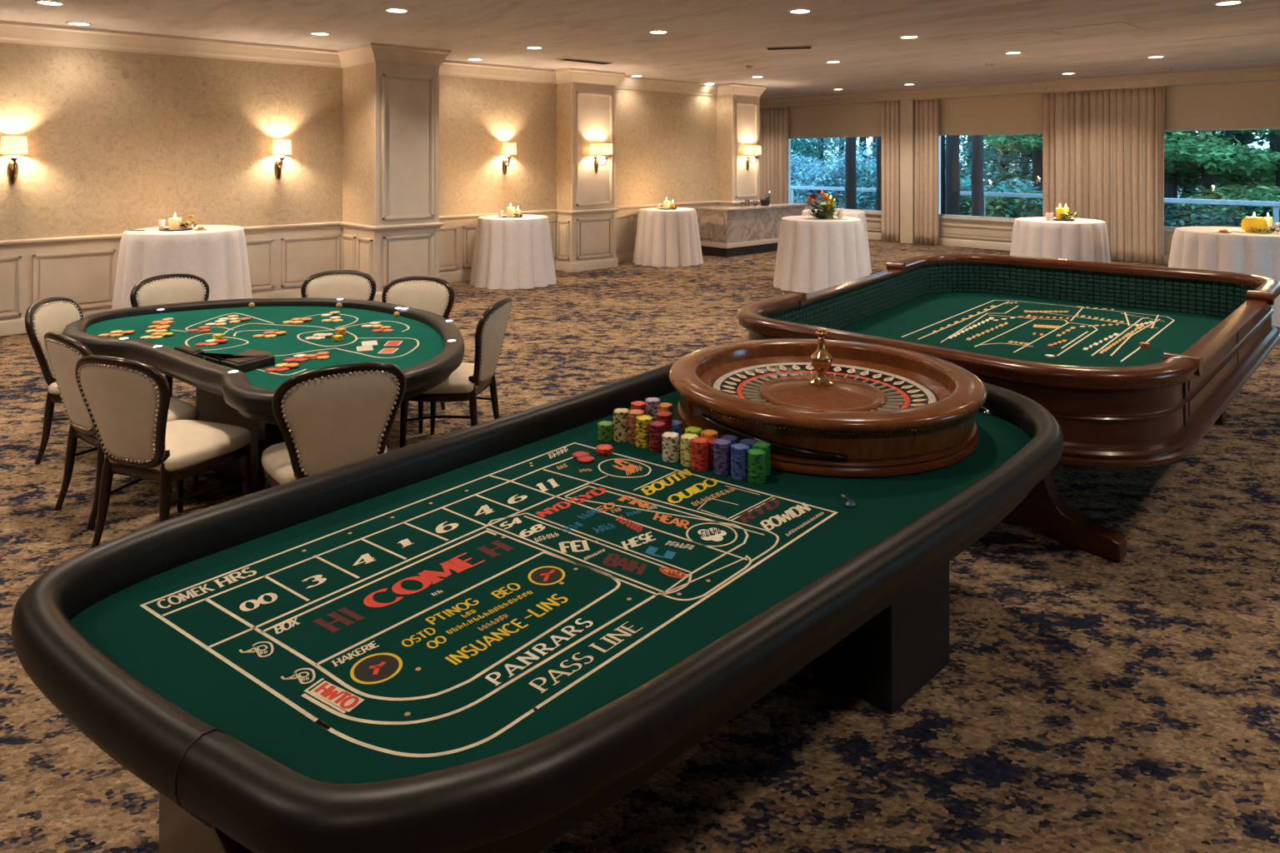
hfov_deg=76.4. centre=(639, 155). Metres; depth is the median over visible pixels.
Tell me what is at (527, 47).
recessed light
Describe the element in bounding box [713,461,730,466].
chip
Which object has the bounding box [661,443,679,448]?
chip
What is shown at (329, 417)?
dining chair
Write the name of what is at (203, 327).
chip
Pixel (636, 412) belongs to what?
chip
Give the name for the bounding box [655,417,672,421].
chip
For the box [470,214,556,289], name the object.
cocktail table
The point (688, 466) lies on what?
chip
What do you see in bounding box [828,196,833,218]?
pillar candle
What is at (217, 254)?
cocktail table
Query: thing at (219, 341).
chip
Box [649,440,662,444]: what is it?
chip
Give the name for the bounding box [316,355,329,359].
chip
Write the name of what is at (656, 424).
chip
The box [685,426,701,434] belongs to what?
chip
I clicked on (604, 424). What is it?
chip
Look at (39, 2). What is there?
recessed light
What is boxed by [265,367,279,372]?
chip
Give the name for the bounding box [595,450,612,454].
chip
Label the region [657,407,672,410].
chip
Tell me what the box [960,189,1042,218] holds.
shrub
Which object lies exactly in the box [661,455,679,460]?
chip
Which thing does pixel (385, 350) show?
card
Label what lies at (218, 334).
chip
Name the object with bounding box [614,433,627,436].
chip
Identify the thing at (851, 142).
tree
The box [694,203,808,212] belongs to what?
countertop
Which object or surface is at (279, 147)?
wall sconce
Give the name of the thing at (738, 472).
chip
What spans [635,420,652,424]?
chip
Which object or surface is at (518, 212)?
pillar candle
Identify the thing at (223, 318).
chip
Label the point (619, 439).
chip
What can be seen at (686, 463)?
chip
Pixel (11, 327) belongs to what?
baseboard
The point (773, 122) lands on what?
curtain
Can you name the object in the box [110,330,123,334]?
chip
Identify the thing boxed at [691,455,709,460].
chip
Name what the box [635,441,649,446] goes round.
chip
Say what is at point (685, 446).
chip
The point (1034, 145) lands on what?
tree
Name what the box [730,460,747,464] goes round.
chip
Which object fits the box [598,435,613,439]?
chip
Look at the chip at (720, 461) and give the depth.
2.80 m
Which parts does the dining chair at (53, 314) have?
leg, seat, frame, seat frame, nailhead trim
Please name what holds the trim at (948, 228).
attached to the wall at (789, 139)
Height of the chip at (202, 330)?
0.007 m
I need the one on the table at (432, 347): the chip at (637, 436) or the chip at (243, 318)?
the chip at (243, 318)
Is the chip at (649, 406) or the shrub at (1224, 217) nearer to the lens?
the chip at (649, 406)
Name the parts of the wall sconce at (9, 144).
arm, lamp shade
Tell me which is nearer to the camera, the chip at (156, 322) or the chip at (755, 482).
the chip at (755, 482)
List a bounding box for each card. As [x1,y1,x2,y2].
[356,345,373,351]
[361,340,377,345]
[377,348,399,353]
[384,340,402,345]
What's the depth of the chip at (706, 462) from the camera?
2.84 m
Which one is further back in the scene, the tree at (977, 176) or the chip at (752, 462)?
the tree at (977, 176)
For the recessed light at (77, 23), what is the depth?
8.71 m
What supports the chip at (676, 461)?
on the table at (485, 637)
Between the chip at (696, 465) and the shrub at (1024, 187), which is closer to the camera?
the chip at (696, 465)
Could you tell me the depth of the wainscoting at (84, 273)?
10.41 m
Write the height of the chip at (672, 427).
0.007 m
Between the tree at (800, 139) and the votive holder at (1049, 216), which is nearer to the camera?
the votive holder at (1049, 216)
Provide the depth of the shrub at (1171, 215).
18.21 m
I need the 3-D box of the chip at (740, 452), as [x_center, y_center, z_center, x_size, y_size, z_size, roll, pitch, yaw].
[0.343,1.004,2.781,0.062,0.007,0.062,0,0,-19]
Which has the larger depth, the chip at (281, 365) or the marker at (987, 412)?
the chip at (281, 365)
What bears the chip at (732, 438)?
on the chip
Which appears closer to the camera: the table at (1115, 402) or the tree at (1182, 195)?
the table at (1115, 402)
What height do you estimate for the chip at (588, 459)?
0.007 m
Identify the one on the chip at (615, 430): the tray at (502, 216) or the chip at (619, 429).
the chip at (619, 429)
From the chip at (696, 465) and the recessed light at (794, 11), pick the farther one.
the recessed light at (794, 11)
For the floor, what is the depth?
2.94 m
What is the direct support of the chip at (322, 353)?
on the table at (432, 347)
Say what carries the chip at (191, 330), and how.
on the table at (432, 347)
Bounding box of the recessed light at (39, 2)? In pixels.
[34,0,65,5]
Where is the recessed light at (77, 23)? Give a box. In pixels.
[65,21,92,25]
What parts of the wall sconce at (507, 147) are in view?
arm, lamp shade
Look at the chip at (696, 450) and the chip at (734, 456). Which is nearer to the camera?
the chip at (734, 456)
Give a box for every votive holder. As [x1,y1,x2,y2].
[158,220,164,230]
[498,210,502,217]
[837,208,843,218]
[1045,212,1053,220]
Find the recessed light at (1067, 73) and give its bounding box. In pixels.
[1060,72,1075,74]
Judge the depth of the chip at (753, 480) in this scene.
2.73 m
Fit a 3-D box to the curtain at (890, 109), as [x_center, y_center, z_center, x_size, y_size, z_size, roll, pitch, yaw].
[5.538,0.338,17.984,0.091,3.100,0.421,0,0,-43]
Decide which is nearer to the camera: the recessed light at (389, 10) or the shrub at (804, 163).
the recessed light at (389, 10)
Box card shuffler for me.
[174,345,204,359]
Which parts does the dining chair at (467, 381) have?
leg, leg, seat frame, seat, leg, frame, leg, nailhead trim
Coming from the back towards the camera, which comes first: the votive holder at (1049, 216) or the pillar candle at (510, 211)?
the pillar candle at (510, 211)
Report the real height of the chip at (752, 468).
0.007 m
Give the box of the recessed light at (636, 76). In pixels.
[630,75,643,77]
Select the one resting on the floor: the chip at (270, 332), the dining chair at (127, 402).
the dining chair at (127, 402)
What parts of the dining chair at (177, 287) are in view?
leg, frame, nailhead trim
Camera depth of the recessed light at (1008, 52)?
11.17 m
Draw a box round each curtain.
[759,106,788,204]
[881,100,899,241]
[914,98,939,244]
[1042,85,1164,264]
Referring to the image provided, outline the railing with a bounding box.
[790,185,1279,228]
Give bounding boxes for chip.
[98,333,111,336]
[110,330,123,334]
[110,333,123,337]
[121,330,134,334]
[140,335,153,339]
[145,329,157,332]
[147,325,159,328]
[150,332,164,335]
[150,335,163,339]
[151,320,164,324]
[155,326,168,329]
[155,329,167,332]
[158,322,169,324]
[160,332,174,335]
[161,318,174,320]
[187,329,199,332]
[195,342,207,346]
[198,325,209,329]
[199,329,210,332]
[205,322,216,325]
[205,339,217,343]
[205,342,218,346]
[212,333,224,336]
[215,320,226,323]
[215,322,226,325]
[215,339,228,343]
[218,317,228,319]
[227,315,238,318]
[228,317,239,320]
[229,320,240,323]
[239,317,250,320]
[252,334,264,338]
[262,330,274,334]
[264,334,276,338]
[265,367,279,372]
[274,330,286,334]
[275,363,289,367]
[275,367,289,372]
[282,320,293,324]
[283,358,297,362]
[285,363,299,367]
[291,318,302,320]
[292,320,304,324]
[293,354,306,358]
[294,358,308,362]
[300,318,312,320]
[304,354,317,358]
[305,336,316,339]
[313,333,324,336]
[313,336,325,339]
[315,351,329,355]
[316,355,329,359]
[320,314,331,316]
[320,319,332,322]
[321,333,333,336]
[329,311,339,314]
[330,316,340,319]
[332,319,343,322]
[332,335,343,338]
[335,328,345,330]
[360,325,372,327]
[369,321,379,324]
[371,325,382,327]
[371,329,382,332]
[380,325,390,329]
[382,329,394,332]
[572,451,589,459]
[577,455,594,463]
[595,444,612,451]
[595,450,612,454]
[595,451,612,455]
[597,420,613,428]
[597,425,613,429]
[597,431,614,435]
[598,426,614,431]
[598,430,613,434]
[598,433,614,437]
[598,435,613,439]
[598,437,614,441]
[613,408,629,414]
[613,412,628,416]
[613,415,627,420]
[613,419,627,422]
[613,420,627,424]
[613,424,627,428]
[613,428,627,432]
[613,430,627,434]
[613,435,627,440]
[613,438,627,442]
[614,415,627,419]
[614,423,627,426]
[614,427,628,430]
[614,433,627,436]
[614,435,628,438]
[627,414,644,418]
[628,409,644,416]
[630,400,646,407]
[630,405,646,409]
[635,415,652,422]
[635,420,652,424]
[635,423,649,428]
[635,425,649,429]
[635,427,649,432]
[635,430,649,434]
[635,432,649,436]
[635,433,649,438]
[635,435,649,439]
[635,437,649,442]
[635,440,649,444]
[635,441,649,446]
[635,444,649,448]
[636,422,649,425]
[645,397,659,403]
[645,401,659,405]
[645,405,657,407]
[645,406,657,409]
[645,410,657,413]
[649,420,665,428]
[649,425,665,429]
[649,427,665,432]
[649,430,665,434]
[649,431,661,436]
[649,434,662,438]
[649,436,662,440]
[649,438,662,442]
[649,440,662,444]
[649,442,662,446]
[649,444,662,448]
[649,446,662,450]
[649,448,662,452]
[655,410,672,418]
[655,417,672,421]
[656,415,672,419]
[657,402,672,409]
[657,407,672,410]
[661,431,679,439]
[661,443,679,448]
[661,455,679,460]
[662,437,679,441]
[662,439,679,444]
[662,441,679,445]
[662,445,679,449]
[662,447,679,452]
[662,450,679,454]
[662,452,679,456]
[662,454,679,459]
[662,457,679,463]
[670,420,681,426]
[670,424,682,429]
[670,426,682,430]
[680,433,698,441]
[680,439,690,443]
[680,441,690,445]
[680,442,690,447]
[680,445,691,449]
[680,446,691,452]
[680,450,690,454]
[680,450,691,456]
[680,456,691,460]
[680,460,690,464]
[680,462,691,467]
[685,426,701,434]
[690,437,708,444]
[690,442,708,447]
[690,444,708,449]
[690,446,708,451]
[690,450,708,455]
[690,453,708,458]
[690,456,708,462]
[690,460,708,466]
[690,464,709,469]
[691,449,709,454]
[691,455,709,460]
[691,460,709,464]
[691,466,709,471]
[700,430,717,437]
[707,437,719,445]
[713,438,730,446]
[713,444,731,449]
[713,447,730,453]
[713,450,730,455]
[713,452,730,458]
[713,455,730,459]
[713,457,730,462]
[713,459,730,464]
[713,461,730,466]
[713,463,730,469]
[713,465,730,471]
[713,468,730,473]
[713,470,730,475]
[714,447,730,451]
[720,435,737,442]
[730,443,749,451]
[730,448,747,454]
[730,450,747,455]
[730,453,747,458]
[730,455,747,460]
[730,457,747,463]
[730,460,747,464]
[730,462,747,467]
[730,464,747,469]
[730,466,747,471]
[730,468,747,474]
[730,470,747,476]
[730,473,747,478]
[730,475,747,480]
[739,438,756,446]
[747,448,765,456]
[747,454,765,459]
[747,456,765,461]
[747,459,765,463]
[747,460,765,465]
[747,463,765,468]
[747,465,765,470]
[747,467,765,473]
[747,470,765,474]
[747,471,765,477]
[747,474,765,479]
[747,476,765,481]
[747,478,765,484]
[752,441,770,449]
[1045,354,1054,357]
[1140,342,1149,344]
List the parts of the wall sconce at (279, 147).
arm, lamp shade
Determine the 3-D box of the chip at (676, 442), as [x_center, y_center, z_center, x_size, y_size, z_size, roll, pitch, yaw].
[0.112,1.027,2.942,0.062,0.007,0.062,0,0,-7]
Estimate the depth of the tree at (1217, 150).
18.38 m
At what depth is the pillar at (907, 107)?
17.67 m
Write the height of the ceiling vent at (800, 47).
0.018 m
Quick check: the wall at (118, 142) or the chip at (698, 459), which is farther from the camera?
the wall at (118, 142)
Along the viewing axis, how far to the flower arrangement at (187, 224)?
8.98 m
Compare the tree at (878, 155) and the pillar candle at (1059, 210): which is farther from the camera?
the tree at (878, 155)
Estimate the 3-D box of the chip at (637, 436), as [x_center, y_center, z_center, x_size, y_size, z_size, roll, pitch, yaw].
[0.017,1.058,3.085,0.062,0.007,0.062,0,0,3]
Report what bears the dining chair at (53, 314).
on the floor
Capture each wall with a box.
[0,42,716,240]
[788,100,940,215]
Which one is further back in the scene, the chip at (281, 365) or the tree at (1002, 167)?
the tree at (1002, 167)
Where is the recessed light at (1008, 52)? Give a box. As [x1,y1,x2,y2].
[1004,51,1022,54]
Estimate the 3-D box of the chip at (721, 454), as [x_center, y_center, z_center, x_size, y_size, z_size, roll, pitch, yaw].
[0.287,1.027,2.826,0.062,0.007,0.062,0,0,-21]
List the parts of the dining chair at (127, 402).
leg, nailhead trim, frame, leg, seat, leg, seat frame, leg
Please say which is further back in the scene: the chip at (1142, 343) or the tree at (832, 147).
the tree at (832, 147)
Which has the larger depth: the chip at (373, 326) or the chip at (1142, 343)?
the chip at (1142, 343)
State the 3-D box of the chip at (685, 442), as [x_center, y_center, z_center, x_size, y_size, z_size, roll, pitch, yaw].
[0.176,1.012,2.901,0.062,0.007,0.062,0,0,-17]
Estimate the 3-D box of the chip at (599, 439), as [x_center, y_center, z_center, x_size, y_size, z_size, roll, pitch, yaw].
[-0.132,1.096,3.158,0.062,0.007,0.062,0,0,32]
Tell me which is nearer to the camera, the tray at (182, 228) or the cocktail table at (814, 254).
the tray at (182, 228)
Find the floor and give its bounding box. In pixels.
[0,239,1279,852]
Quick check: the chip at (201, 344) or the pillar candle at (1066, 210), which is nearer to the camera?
the chip at (201, 344)
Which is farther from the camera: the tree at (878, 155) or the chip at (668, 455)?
the tree at (878, 155)
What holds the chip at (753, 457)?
on the chip at (755, 460)
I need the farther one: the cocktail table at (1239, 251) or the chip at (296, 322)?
the cocktail table at (1239, 251)
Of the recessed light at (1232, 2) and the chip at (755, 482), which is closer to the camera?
the chip at (755, 482)
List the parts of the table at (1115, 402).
rail, rail, rail, panel, panel, rail, panel, panel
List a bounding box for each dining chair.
[25,296,83,464]
[44,331,199,529]
[75,355,251,549]
[130,273,209,397]
[261,362,405,489]
[300,270,376,300]
[381,275,454,433]
[400,295,511,448]
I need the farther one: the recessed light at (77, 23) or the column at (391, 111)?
the column at (391, 111)
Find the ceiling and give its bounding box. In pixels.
[0,0,1279,99]
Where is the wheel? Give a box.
[669,327,987,478]
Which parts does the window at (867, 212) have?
sill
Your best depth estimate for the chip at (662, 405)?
3.28 m
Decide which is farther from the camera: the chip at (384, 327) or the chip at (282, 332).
the chip at (384, 327)
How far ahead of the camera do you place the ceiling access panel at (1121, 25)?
9.05 m
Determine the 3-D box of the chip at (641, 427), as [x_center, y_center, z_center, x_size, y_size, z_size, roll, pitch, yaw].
[0.015,1.020,3.085,0.062,0.007,0.062,0,0,35]
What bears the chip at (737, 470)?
on the chip at (738, 472)
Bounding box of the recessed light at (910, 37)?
[899,35,919,39]
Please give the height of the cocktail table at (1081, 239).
0.978 m
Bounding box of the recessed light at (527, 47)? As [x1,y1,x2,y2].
[525,46,543,49]
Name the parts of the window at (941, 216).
sill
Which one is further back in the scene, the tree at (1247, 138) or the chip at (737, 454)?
the tree at (1247, 138)
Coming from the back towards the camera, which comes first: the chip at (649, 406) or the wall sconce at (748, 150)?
the wall sconce at (748, 150)
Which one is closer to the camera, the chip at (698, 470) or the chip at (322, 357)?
the chip at (698, 470)
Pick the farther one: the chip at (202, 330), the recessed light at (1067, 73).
the recessed light at (1067, 73)
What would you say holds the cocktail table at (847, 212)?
on the floor
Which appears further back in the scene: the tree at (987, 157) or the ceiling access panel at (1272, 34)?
the tree at (987, 157)
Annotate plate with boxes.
[193,226,206,229]
[1217,230,1231,233]
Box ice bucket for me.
[760,199,769,205]
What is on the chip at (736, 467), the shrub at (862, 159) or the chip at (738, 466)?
the chip at (738, 466)
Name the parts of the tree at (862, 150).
crown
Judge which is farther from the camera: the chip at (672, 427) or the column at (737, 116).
the column at (737, 116)
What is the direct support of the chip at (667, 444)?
on the chip at (669, 447)
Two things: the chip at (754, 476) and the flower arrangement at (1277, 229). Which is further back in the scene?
the flower arrangement at (1277, 229)
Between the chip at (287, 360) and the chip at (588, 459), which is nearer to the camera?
the chip at (588, 459)
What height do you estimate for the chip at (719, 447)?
0.007 m
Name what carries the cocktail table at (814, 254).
on the floor
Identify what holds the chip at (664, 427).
on the chip at (652, 430)
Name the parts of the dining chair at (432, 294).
nailhead trim, frame, leg, leg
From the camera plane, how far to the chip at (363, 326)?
5.45 m
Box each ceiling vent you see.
[556,57,612,64]
[765,45,812,49]
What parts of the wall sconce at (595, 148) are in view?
lamp shade, arm, lamp shade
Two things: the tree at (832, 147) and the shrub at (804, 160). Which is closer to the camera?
the shrub at (804, 160)
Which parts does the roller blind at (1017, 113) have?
head rail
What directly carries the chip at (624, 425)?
on the chip at (614, 426)
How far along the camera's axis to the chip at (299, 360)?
4.54 m
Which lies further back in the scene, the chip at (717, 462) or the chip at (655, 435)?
the chip at (655, 435)
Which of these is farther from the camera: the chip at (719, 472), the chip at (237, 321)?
the chip at (237, 321)
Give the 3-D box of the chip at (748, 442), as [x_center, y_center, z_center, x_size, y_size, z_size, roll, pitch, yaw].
[0.379,1.004,2.847,0.062,0.007,0.062,0,0,43]
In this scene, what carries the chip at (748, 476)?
on the chip at (753, 480)
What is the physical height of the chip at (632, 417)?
0.007 m
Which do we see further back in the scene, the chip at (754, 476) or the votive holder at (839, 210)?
the votive holder at (839, 210)
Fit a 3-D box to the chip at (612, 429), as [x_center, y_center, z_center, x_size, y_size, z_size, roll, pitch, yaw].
[-0.132,1.058,3.157,0.062,0.007,0.062,0,0,-11]
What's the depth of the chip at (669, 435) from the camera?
2.93 m
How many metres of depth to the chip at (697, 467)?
2.84 m
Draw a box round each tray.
[158,227,193,230]
[502,215,523,217]
[1053,218,1074,220]
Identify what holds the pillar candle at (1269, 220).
on the cocktail table at (1239, 251)
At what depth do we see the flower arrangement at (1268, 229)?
9.39 m
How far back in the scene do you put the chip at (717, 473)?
2.80 m
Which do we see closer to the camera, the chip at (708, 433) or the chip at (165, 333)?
the chip at (708, 433)
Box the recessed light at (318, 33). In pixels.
[309,31,330,35]
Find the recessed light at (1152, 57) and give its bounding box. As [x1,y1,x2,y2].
[1146,55,1165,58]
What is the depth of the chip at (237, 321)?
5.59 m
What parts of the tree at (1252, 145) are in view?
crown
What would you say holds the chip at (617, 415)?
on the chip at (621, 417)
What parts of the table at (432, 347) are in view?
dealer panel, wooden knob, leg, wooden knob, wooden knob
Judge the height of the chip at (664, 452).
0.007 m
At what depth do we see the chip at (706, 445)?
2.84 m
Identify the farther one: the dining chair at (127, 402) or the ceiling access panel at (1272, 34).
the ceiling access panel at (1272, 34)
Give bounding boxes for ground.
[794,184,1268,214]
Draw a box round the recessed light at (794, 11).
[787,9,812,14]
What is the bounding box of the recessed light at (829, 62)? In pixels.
[825,60,841,63]
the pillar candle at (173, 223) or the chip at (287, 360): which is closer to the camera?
the chip at (287, 360)
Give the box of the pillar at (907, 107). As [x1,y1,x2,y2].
[900,100,914,243]
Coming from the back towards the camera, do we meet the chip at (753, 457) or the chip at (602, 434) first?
the chip at (602, 434)
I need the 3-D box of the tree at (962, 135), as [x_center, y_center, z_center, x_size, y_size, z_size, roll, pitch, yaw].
[12.825,-3.018,32.583,5.322,10.137,7.452,0,0,-27]
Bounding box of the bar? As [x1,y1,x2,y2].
[694,203,808,257]
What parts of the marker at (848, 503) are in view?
knob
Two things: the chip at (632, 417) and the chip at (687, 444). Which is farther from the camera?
the chip at (632, 417)
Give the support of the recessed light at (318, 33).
in the ceiling
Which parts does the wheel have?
moulding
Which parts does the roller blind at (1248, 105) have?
head rail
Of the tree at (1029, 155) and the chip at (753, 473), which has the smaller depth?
the chip at (753, 473)
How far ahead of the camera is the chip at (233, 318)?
5.70 m
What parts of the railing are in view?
post, rail, post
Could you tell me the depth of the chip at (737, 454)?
2.76 m
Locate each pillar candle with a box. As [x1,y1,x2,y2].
[168,213,181,229]
[506,204,514,216]
[515,206,520,216]
[663,199,669,209]
[670,200,674,209]
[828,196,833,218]
[1055,205,1064,219]
[1064,205,1069,219]
[1240,212,1267,233]
[1263,212,1272,232]
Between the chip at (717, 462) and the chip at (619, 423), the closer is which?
the chip at (717, 462)
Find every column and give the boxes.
[342,61,439,292]
[556,82,615,262]
[716,95,759,206]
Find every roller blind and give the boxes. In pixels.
[788,101,881,137]
[938,93,1042,134]
[1164,80,1279,130]
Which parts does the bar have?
moulding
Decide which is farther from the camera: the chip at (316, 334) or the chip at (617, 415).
the chip at (316, 334)
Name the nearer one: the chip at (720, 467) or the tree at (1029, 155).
the chip at (720, 467)
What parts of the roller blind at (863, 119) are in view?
head rail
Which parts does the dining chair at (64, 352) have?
leg, nailhead trim, frame, seat frame, leg, seat, leg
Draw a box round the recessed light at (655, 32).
[648,30,668,34]
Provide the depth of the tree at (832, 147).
36.69 m
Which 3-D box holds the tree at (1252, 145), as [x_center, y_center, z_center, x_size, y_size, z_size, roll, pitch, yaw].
[23.894,-3.896,33.655,8.466,11.894,7.628,0,0,36]
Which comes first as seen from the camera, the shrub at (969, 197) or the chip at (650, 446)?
the chip at (650, 446)
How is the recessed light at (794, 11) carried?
in the ceiling
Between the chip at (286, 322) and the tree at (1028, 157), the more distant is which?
the tree at (1028, 157)
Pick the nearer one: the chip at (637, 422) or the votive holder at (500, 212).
the chip at (637, 422)
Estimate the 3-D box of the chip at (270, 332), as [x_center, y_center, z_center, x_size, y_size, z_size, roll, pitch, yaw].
[-2.384,1.138,5.226,0.071,0.007,0.071,0,0,-5]
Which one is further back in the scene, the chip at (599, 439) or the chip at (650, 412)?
the chip at (650, 412)
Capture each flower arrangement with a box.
[180,215,197,228]
[805,190,839,219]
[1060,212,1079,219]
[1250,227,1274,232]
[1268,222,1279,232]
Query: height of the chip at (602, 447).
0.007 m
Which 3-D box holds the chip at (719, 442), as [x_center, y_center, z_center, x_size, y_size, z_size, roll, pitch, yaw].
[0.286,0.997,2.825,0.062,0.007,0.062,0,0,-42]
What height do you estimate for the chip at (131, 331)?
0.007 m
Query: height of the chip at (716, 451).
0.007 m
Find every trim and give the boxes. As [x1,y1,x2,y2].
[0,20,767,96]
[0,200,760,247]
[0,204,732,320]
[759,65,1279,108]
[865,214,1174,254]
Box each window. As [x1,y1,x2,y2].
[788,135,881,214]
[938,132,1042,223]
[1164,128,1279,232]
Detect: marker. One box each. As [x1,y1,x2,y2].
[840,494,855,508]
[980,406,992,414]
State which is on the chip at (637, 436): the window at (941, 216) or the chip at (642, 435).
the chip at (642, 435)
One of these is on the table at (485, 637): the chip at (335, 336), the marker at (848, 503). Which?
the marker at (848, 503)
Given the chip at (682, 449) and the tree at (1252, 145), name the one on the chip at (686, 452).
the chip at (682, 449)
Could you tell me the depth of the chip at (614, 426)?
3.12 m
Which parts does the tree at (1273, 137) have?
crown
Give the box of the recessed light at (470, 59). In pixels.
[466,58,483,60]
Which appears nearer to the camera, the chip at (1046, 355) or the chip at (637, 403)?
the chip at (637, 403)
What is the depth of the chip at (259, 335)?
5.15 m
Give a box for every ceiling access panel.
[960,30,1063,43]
[1050,21,1140,35]
[1164,32,1279,44]
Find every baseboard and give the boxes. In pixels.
[0,251,634,335]
[867,231,1169,264]
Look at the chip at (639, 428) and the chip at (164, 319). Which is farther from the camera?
the chip at (164, 319)
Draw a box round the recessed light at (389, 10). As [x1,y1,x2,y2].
[384,8,409,13]
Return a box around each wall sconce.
[0,135,27,184]
[272,140,291,179]
[501,142,516,174]
[589,143,612,174]
[743,145,761,170]
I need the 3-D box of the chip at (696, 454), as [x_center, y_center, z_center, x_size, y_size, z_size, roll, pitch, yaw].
[0.211,1.042,2.864,0.062,0.007,0.062,0,0,-27]
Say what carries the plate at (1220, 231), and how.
on the cocktail table at (1239, 251)
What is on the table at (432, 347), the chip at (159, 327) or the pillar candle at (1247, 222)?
the chip at (159, 327)
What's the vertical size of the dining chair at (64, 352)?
0.989 m
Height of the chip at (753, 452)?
0.007 m
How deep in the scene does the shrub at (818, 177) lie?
26.11 m
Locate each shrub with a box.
[790,154,834,206]
[790,155,874,209]
[790,160,829,206]
[824,150,876,210]
[856,160,876,209]
[945,174,994,215]
[960,186,1031,218]
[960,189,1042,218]
[986,176,1042,218]
[1164,202,1219,227]
[1172,192,1279,227]
[1189,194,1279,226]
[1210,198,1279,228]
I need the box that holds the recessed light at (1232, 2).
[1212,0,1244,5]
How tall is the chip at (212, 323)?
0.007 m
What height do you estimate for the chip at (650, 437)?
0.007 m
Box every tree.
[790,138,829,169]
[790,139,837,159]
[791,137,866,201]
[795,136,876,169]
[802,137,876,208]
[808,136,966,165]
[845,137,856,209]
[875,136,881,210]
[940,135,944,214]
[945,135,959,214]
[945,135,995,189]
[945,135,999,178]
[945,136,1032,192]
[945,138,971,180]
[959,135,1030,193]
[965,134,1042,192]
[970,135,984,216]
[983,142,1032,190]
[984,157,1032,191]
[1002,136,1039,159]
[1164,129,1279,208]
[1164,130,1276,195]
[1164,130,1276,217]
[1164,130,1279,214]
[1164,143,1279,194]
[1177,130,1264,198]
[1177,132,1276,198]
[1228,132,1269,190]
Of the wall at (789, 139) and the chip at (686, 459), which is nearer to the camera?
the chip at (686, 459)
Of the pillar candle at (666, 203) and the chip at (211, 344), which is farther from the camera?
the pillar candle at (666, 203)
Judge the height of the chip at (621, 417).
0.007 m
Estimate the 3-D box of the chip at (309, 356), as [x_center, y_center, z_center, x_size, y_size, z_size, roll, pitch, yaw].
[-1.869,1.138,4.621,0.071,0.007,0.071,0,0,8]
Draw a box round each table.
[10,363,1063,852]
[61,297,464,493]
[111,225,252,309]
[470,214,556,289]
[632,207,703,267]
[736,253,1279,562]
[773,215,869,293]
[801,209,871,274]
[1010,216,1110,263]
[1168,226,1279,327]
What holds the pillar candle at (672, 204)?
on the tray
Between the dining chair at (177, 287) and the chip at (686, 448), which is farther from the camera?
the dining chair at (177, 287)
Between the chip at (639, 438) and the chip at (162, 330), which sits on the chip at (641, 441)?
the chip at (639, 438)
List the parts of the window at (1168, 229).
sill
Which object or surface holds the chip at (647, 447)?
on the table at (485, 637)
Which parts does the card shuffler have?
lid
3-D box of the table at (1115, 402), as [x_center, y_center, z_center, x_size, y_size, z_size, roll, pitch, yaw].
[2.708,1.435,5.929,4.459,0.923,2.960,0,0,-43]
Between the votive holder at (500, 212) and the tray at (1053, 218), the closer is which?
the tray at (1053, 218)
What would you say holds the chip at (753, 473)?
on the chip at (754, 476)
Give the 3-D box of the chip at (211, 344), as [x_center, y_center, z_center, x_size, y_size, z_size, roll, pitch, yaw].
[-2.600,1.145,4.936,0.071,0.007,0.071,0,0,11]
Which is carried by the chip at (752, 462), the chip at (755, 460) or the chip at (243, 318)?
the chip at (755, 460)
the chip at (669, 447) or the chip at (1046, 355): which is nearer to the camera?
the chip at (669, 447)
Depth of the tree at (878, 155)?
20.78 m
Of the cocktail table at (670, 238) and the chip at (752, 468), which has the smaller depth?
the chip at (752, 468)
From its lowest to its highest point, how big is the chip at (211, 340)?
0.007 m
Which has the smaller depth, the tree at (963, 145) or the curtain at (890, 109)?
the curtain at (890, 109)
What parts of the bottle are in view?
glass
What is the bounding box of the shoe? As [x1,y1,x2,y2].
[197,349,274,372]
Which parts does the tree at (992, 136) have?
crown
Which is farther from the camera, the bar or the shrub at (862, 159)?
the shrub at (862, 159)
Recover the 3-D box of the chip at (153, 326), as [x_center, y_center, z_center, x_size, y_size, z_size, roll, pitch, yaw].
[-3.257,1.145,5.450,0.071,0.007,0.071,0,0,-18]
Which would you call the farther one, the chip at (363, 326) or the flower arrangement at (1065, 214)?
the flower arrangement at (1065, 214)
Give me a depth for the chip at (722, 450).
2.80 m
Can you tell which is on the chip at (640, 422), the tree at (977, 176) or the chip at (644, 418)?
the chip at (644, 418)
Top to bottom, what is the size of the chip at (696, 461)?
0.007 m
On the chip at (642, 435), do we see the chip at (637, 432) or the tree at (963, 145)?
the chip at (637, 432)
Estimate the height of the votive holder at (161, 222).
0.115 m
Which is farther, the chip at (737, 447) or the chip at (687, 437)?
the chip at (687, 437)
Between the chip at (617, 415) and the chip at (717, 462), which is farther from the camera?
the chip at (617, 415)
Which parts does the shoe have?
lid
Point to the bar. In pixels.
(726, 232)
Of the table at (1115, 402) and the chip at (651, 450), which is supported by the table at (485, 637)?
the chip at (651, 450)
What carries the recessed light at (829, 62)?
in the ceiling
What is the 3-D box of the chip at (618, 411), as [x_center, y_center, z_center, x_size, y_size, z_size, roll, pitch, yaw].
[-0.072,0.989,3.148,0.062,0.007,0.062,0,0,10]
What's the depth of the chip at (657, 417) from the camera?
3.13 m
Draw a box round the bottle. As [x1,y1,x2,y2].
[765,191,770,199]
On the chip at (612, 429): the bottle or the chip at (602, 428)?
the chip at (602, 428)

